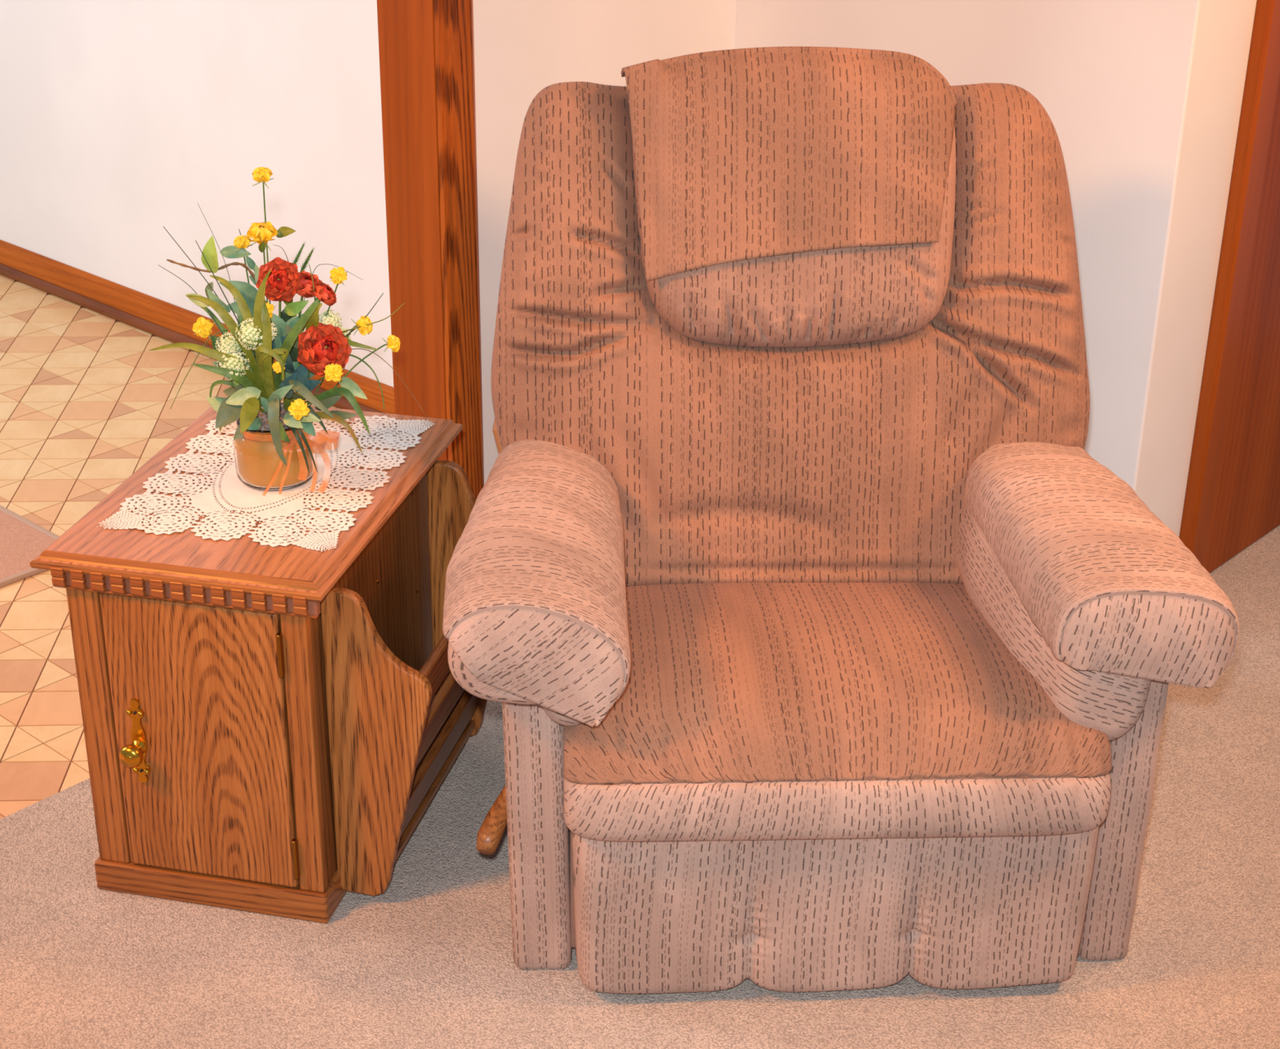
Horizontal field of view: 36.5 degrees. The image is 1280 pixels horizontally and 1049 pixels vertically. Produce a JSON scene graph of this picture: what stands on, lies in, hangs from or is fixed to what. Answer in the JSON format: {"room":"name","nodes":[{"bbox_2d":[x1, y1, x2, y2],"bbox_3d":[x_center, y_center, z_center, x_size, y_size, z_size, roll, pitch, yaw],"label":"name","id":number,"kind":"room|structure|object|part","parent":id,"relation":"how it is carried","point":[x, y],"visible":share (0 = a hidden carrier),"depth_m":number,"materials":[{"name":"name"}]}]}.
{"room":"living room","nodes":[
{"label":"living room","id":0,"kind":"room"},
{"bbox_2d":[0,0,393,386],"bbox_3d":[-1.830,-1.885,5.093,4.862,2.440,0.143,22,32,37],"label":"wall","id":1,"kind":"structure","parent":0,"point":[118,118],"depth_m":4.67,"materials":[{"name":"white paint"}]},
{"bbox_2d":[0,262,385,413],"bbox_3d":[-1.904,-0.765,5.547,4.861,0.025,0.033,22,32,37],"label":"trim","id":2,"kind":"structure","parent":1,"relation":"attached to","point":[155,329],"depth_m":5.11,"materials":[{"name":"brown wood"}]},
{"bbox_2d":[0,239,395,413],"bbox_3d":[-1.898,-0.796,5.540,4.861,0.088,0.015,22,32,37],"label":"baseboard","id":3,"kind":"structure","parent":1,"relation":"attached to","point":[168,315],"depth_m":5.07,"materials":[{"name":"brown wood"}]},
{"bbox_2d":[472,0,736,484],"bbox_3d":[-0.120,-1.085,3.439,0.138,2.440,0.766,22,32,37],"label":"wall","id":4,"kind":"structure","parent":0,"point":[522,48],"depth_m":3.43,"materials":[{"name":"white paint"}]},
{"bbox_2d":[377,0,448,460],"bbox_3d":[-0.383,-0.964,3.174,0.139,2.440,0.018,22,32,37],"label":"trim","id":5,"kind":"structure","parent":4,"relation":"attached to","point":[406,28],"depth_m":3.36,"materials":[{"name":"brown wood"}]},
{"bbox_2d":[433,0,484,499],"bbox_3d":[-0.303,-0.951,3.149,0.018,2.440,0.079,22,32,37],"label":"trim","id":6,"kind":"structure","parent":4,"relation":"attached to","point":[454,42],"depth_m":3.34,"materials":[{"name":"brown wood"}]},
{"bbox_2d":[0,274,1279,1048],"bbox_3d":[-1.492,0.447,3.042,9.200,0.030,7.600,22,32,37],"label":"floor","id":7,"kind":"structure","parent":0,"point":[425,962],"depth_m":2.78,"materials":[{"name":"carpet"}]},
{"bbox_2d":[0,505,59,587],"bbox_3d":[-1.739,0.113,3.704,0.761,0.012,1.090,22,32,37],"label":"door mat","id":8,"kind":"object","parent":7,"relation":"on","point":[21,540],"visible":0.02,"depth_m":3.87,"materials":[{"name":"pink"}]},
{"bbox_2d":[30,397,487,923],"bbox_3d":[-0.499,0.194,2.934,0.537,0.545,0.646,6,26,11],"label":"end table","id":9,"kind":"object","parent":7,"relation":"on","point":[268,730],"visible":0.94,"depth_m":2.71,"materials":[{"name":"brown wood"}]},
{"bbox_3d":[-0.703,0.318,2.698,0.034,0.034,0.037,6,26,11],"label":"knob","id":10,"kind":"part","parent":9,"relation":"part of","materials":[{"name":"gold metal"}]},
{"bbox_3d":[-0.607,0.085,2.592,0.377,0.032,0.012,6,26,11],"label":"dentil rail","id":11,"kind":"part","parent":9,"relation":"part of","materials":[{"name":"brown wood"}]},
{"bbox_3d":[-0.608,0.302,2.700,0.256,0.440,0.016,6,26,11],"label":"door","id":12,"kind":"part","parent":9,"relation":"part of","materials":[{"name":"brown wood"}]},
{"bbox_2d":[97,411,435,551],"bbox_3d":[-0.536,-0.079,2.868,0.346,0.002,0.488,6,26,10],"label":"doily","id":13,"kind":"object","parent":9,"relation":"on","point":[238,495],"visible":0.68,"depth_m":2.79,"materials":[{"name":"fabric"}]},
{"bbox_2d":[233,408,340,495],"bbox_3d":[-0.514,-0.108,2.807,0.163,0.103,0.117,23,33,39],"label":"flower pot","id":14,"kind":"object","parent":13,"relation":"on","point":[258,464],"visible":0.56,"depth_m":2.78,"materials":[{"name":"orange glass"}]},
{"bbox_2d":[150,166,425,472],"bbox_3d":[-0.491,-0.285,2.703,0.379,0.414,0.202,0,25,-2],"label":"flower arrangement","id":15,"kind":"object","parent":14,"relation":"in","point":[246,357],"visible":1,"depth_m":2.69,"materials":[{"name":"green plant"}]},
{"bbox_3d":[-0.593,-0.278,2.728,0.135,0.279,0.035,1,25,0],"label":"grass stem","id":16,"kind":"part","parent":15,"relation":"part of","materials":[{"name":"green plant"}]},
{"bbox_3d":[-0.606,-0.260,2.756,0.157,0.205,0.028,6,26,10],"label":"grass stem","id":17,"kind":"part","parent":15,"relation":"part of","materials":[{"name":"green plant"}]},
{"bbox_3d":[-0.608,-0.218,2.767,0.143,0.136,0.023,2,25,3],"label":"grass stem","id":18,"kind":"part","parent":15,"relation":"part of","materials":[{"name":"green plant"}]},
{"bbox_3d":[-0.603,-0.202,2.735,0.156,0.135,0.084,1,25,0],"label":"grass blade","id":19,"kind":"part","parent":15,"relation":"part of","materials":[{"name":"green plant"}]},
{"bbox_3d":[-0.576,-0.327,2.758,0.110,0.250,0.007,17,29,30],"label":"grass stem","id":20,"kind":"part","parent":15,"relation":"part of","materials":[{"name":"green plant"}]},
{"bbox_3d":[-0.580,-0.244,2.758,0.102,0.138,0.017,3,25,5],"label":"grass blade","id":21,"kind":"part","parent":15,"relation":"part of","materials":[{"name":"green plant"}]},
{"bbox_3d":[-0.571,-0.183,2.766,0.082,0.057,0.015,-9,27,-20],"label":"grass blade","id":22,"kind":"part","parent":15,"relation":"part of","materials":[{"name":"green plant"}]},
{"bbox_3d":[-0.568,-0.268,2.720,0.085,0.269,0.056,1,25,0],"label":"grass stem","id":23,"kind":"part","parent":15,"relation":"part of","materials":[{"name":"green plant"}]},
{"bbox_3d":[-0.575,-0.232,2.726,0.101,0.198,0.073,1,25,0],"label":"grass blade","id":24,"kind":"part","parent":15,"relation":"part of","materials":[{"name":"green plant"}]},
{"bbox_3d":[-0.571,-0.188,2.736,0.091,0.112,0.094,1,25,0],"label":"grass blade","id":25,"kind":"part","parent":15,"relation":"part of","materials":[{"name":"green plant"}]},
{"bbox_3d":[-0.560,-0.266,2.720,0.070,0.173,0.056,1,25,0],"label":"grass blade","id":26,"kind":"part","parent":15,"relation":"part of","materials":[{"name":"green plant"}]},
{"bbox_3d":[-0.555,-0.164,2.749,0.020,0.057,0.097,16,29,29],"label":"grass blade","id":27,"kind":"part","parent":15,"relation":"part of","materials":[{"name":"green plant"}]},
{"bbox_3d":[-0.514,-0.251,2.701,0.029,0.238,0.062,1,25,0],"label":"grass blade","id":28,"kind":"part","parent":15,"relation":"part of","materials":[{"name":"green plant"}]},
{"bbox_3d":[-0.515,-0.237,2.700,0.014,0.208,0.057,-2,25,-6],"label":"grass blade","id":29,"kind":"part","parent":15,"relation":"part of","materials":[{"name":"green plant"}]},
{"bbox_3d":[-0.517,-0.200,2.695,0.033,0.124,0.093,-9,27,-20],"label":"grass blade","id":30,"kind":"part","parent":15,"relation":"part of","materials":[{"name":"green plant"}]},
{"bbox_3d":[-0.513,-0.198,2.696,0.035,0.121,0.091,-10,27,-22],"label":"grass blade","id":31,"kind":"part","parent":15,"relation":"part of","materials":[{"name":"green plant"}]},
{"bbox_3d":[-0.512,-0.141,2.721,0.021,0.102,0.089,-6,26,-13],"label":"grass blade","id":32,"kind":"part","parent":15,"relation":"part of","materials":[{"name":"green plant"}]},
{"bbox_3d":[-0.488,-0.229,2.694,0.111,0.190,0.037,19,31,34],"label":"grass blade","id":33,"kind":"part","parent":15,"relation":"part of","materials":[{"name":"green plant"}]},
{"bbox_3d":[-0.489,-0.113,2.736,0.018,0.067,0.080,-15,29,-30],"label":"grass blade","id":34,"kind":"part","parent":15,"relation":"part of","materials":[{"name":"green plant"}]},
{"bbox_3d":[-0.485,-0.114,2.739,0.025,0.073,0.072,-20,32,-38],"label":"grass blade","id":35,"kind":"part","parent":15,"relation":"part of","materials":[{"name":"green plant"}]},
{"bbox_3d":[-0.484,-0.173,2.716,0.131,0.072,0.028,19,31,34],"label":"grass blade","id":36,"kind":"part","parent":15,"relation":"part of","materials":[{"name":"green plant"}]},
{"bbox_3d":[-0.477,-0.295,2.723,0.062,0.151,0.007,14,28,26],"label":"grass stem","id":37,"kind":"part","parent":15,"relation":"part of","materials":[{"name":"green plant"}]},
{"bbox_3d":[-0.489,-0.165,2.757,0.105,0.055,0.017,17,30,31],"label":"grass blade","id":38,"kind":"part","parent":15,"relation":"part of","materials":[{"name":"green plant"}]},
{"bbox_3d":[-0.457,-0.271,2.694,0.014,0.084,0.047,-22,34,-40],"label":"grass blade","id":39,"kind":"part","parent":15,"relation":"part of","materials":[{"name":"green plant"}]},
{"bbox_3d":[-0.459,-0.292,2.788,0.130,0.162,0.025,-15,29,-29],"label":"grass stem","id":40,"kind":"part","parent":15,"relation":"part of","materials":[{"name":"green plant"}]},
{"bbox_3d":[-0.439,-0.233,2.756,0.142,0.086,0.014,6,26,11],"label":"grass blade","id":41,"kind":"part","parent":15,"relation":"part of","materials":[{"name":"green plant"}]},
{"bbox_3d":[-0.438,-0.166,2.748,0.117,0.067,0.010,10,27,18],"label":"grass blade","id":42,"kind":"part","parent":15,"relation":"part of","materials":[{"name":"green plant"}]},
{"bbox_3d":[-0.450,-0.137,2.748,0.126,0.056,0.015,14,28,26],"label":"grass blade","id":43,"kind":"part","parent":15,"relation":"part of","materials":[{"name":"orange plant"}]},
{"bbox_3d":[-0.420,-0.249,2.742,0.177,0.126,0.035,1,25,0],"label":"grass stem","id":44,"kind":"part","parent":15,"relation":"part of","materials":[{"name":"green plant"}]},
{"bbox_3d":[-0.434,-0.258,2.735,0.153,0.147,0.015,4,25,7],"label":"grass stem","id":45,"kind":"part","parent":15,"relation":"part of","materials":[{"name":"green plant"}]},
{"bbox_3d":[-0.425,-0.209,2.753,0.153,0.068,0.021,11,27,21],"label":"grass stem","id":46,"kind":"part","parent":15,"relation":"part of","materials":[{"name":"green plant"}]},
{"bbox_3d":[-0.391,-0.209,2.766,0.195,0.082,0.012,10,27,19],"label":"grass stem","id":47,"kind":"part","parent":15,"relation":"part of","materials":[{"name":"green plant"}]},
{"bbox_3d":[-0.446,0.295,2.697,0.014,0.467,0.048,6,26,11],"label":"post","id":48,"kind":"part","parent":9,"relation":"part of","materials":[{"name":"brown wood"}]},
{"bbox_2d":[447,81,1168,993],"bbox_3d":[0.237,-0.046,2.773,0.985,1.135,0.927,0,25,-3],"label":"recliner","id":49,"kind":"object","parent":7,"relation":"on","point":[841,748],"visible":0.73,"depth_m":2.69,"materials":[{"name":"fabric"}]},
{"bbox_3d":[-0.184,0.389,2.723,0.033,0.072,0.181,10,27,19],"label":"lever","id":50,"kind":"part","parent":49,"relation":"part of","materials":[{"name":"brown wood"}]},
{"bbox_3d":[0.216,-0.301,2.957,0.882,0.535,0.195,0,25,-3],"label":"panel","id":51,"kind":"part","parent":49,"relation":"part of","materials":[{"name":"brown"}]},
{"bbox_3d":[-0.129,0.074,2.716,0.208,0.237,0.697,2,25,3],"label":"armrest","id":52,"kind":"part","parent":49,"relation":"part of","materials":[{"name":"fabric"}]},
{"bbox_2d":[442,440,631,727],"bbox_3d":[-0.138,0.054,2.622,0.242,0.183,0.572,0,25,-3],"label":"cover","id":53,"kind":"object","parent":49,"relation":"on","point":[535,606],"visible":0.99,"depth_m":2.42,"materials":[{"name":"fabric"}]},
{"bbox_3d":[-0.154,0.211,2.937,0.094,0.520,0.815,0,25,-3],"label":"panel","id":54,"kind":"part","parent":49,"relation":"part of","materials":[{"name":"fabric"}]},
{"bbox_3d":[0.258,0.459,2.688,0.710,0.232,0.088,0,25,-3],"label":"rail","id":55,"kind":"part","parent":49,"relation":"part of","materials":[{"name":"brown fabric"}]},
{"bbox_2d":[621,46,956,280],"bbox_3d":[0.213,-0.530,2.798,0.478,0.305,0.251,0,25,-3],"label":"headrest cover","id":56,"kind":"object","parent":49,"relation":"on","point":[741,153],"visible":1,"depth_m":2.73,"materials":[{"name":"fabric"}]},
{"bbox_3d":[0.227,-0.249,2.888,0.895,0.768,0.336,0,25,-3],"label":"backrest","id":57,"kind":"part","parent":49,"relation":"part of","materials":[{"name":"fabric"}]},
{"bbox_2d":[563,582,1111,841],"bbox_3d":[0.243,0.209,2.724,0.704,0.191,0.619,0,25,-3],"label":"seat cushion","id":58,"kind":"object","parent":49,"relation":"on","point":[744,711],"depth_m":2.49,"materials":[{"name":"fabric"}]},
{"bbox_3d":[0.584,0.054,2.759,0.229,0.252,0.666,-3,25,-9],"label":"armrest","id":59,"kind":"part","parent":49,"relation":"part of","materials":[{"name":"fabric"}]},
{"bbox_2d":[964,441,1239,688],"bbox_3d":[0.615,0.030,2.664,0.261,0.150,0.538,0,25,-3],"label":"cover","id":60,"kind":"object","parent":49,"relation":"on","point":[1107,585],"visible":0.97,"depth_m":2.48,"materials":[{"name":"fabric"}]},
{"bbox_3d":[0.635,0.205,2.973,0.078,0.520,0.815,0,25,-3],"label":"panel","id":61,"kind":"part","parent":49,"relation":"part of","materials":[{"name":"fabric"}]},
{"bbox_2d":[734,0,1257,537],"bbox_3d":[1.046,-1.318,3.972,1.093,2.440,1.659,22,32,37],"label":"wall","id":62,"kind":"structure","parent":0,"point":[1142,100],"depth_m":3.35,"materials":[{"name":"white paint"}]},
{"bbox_2d":[1178,0,1279,567],"bbox_3d":[1.071,-0.829,3.307,0.031,2.120,0.075,21,32,37],"label":"trim","id":63,"kind":"structure","parent":62,"relation":"attached to","point":[1263,71],"depth_m":3.46,"materials":[{"name":"brown wood"}]},
{"bbox_2d":[1204,73,1279,573],"bbox_3d":[1.364,-0.965,3.626,0.024,2.096,0.818,22,32,37],"label":"door","id":64,"kind":"structure","parent":62,"relation":"in","point":[1246,508],"depth_m":3.73,"materials":[{"name":"brown wood"}]}
]}

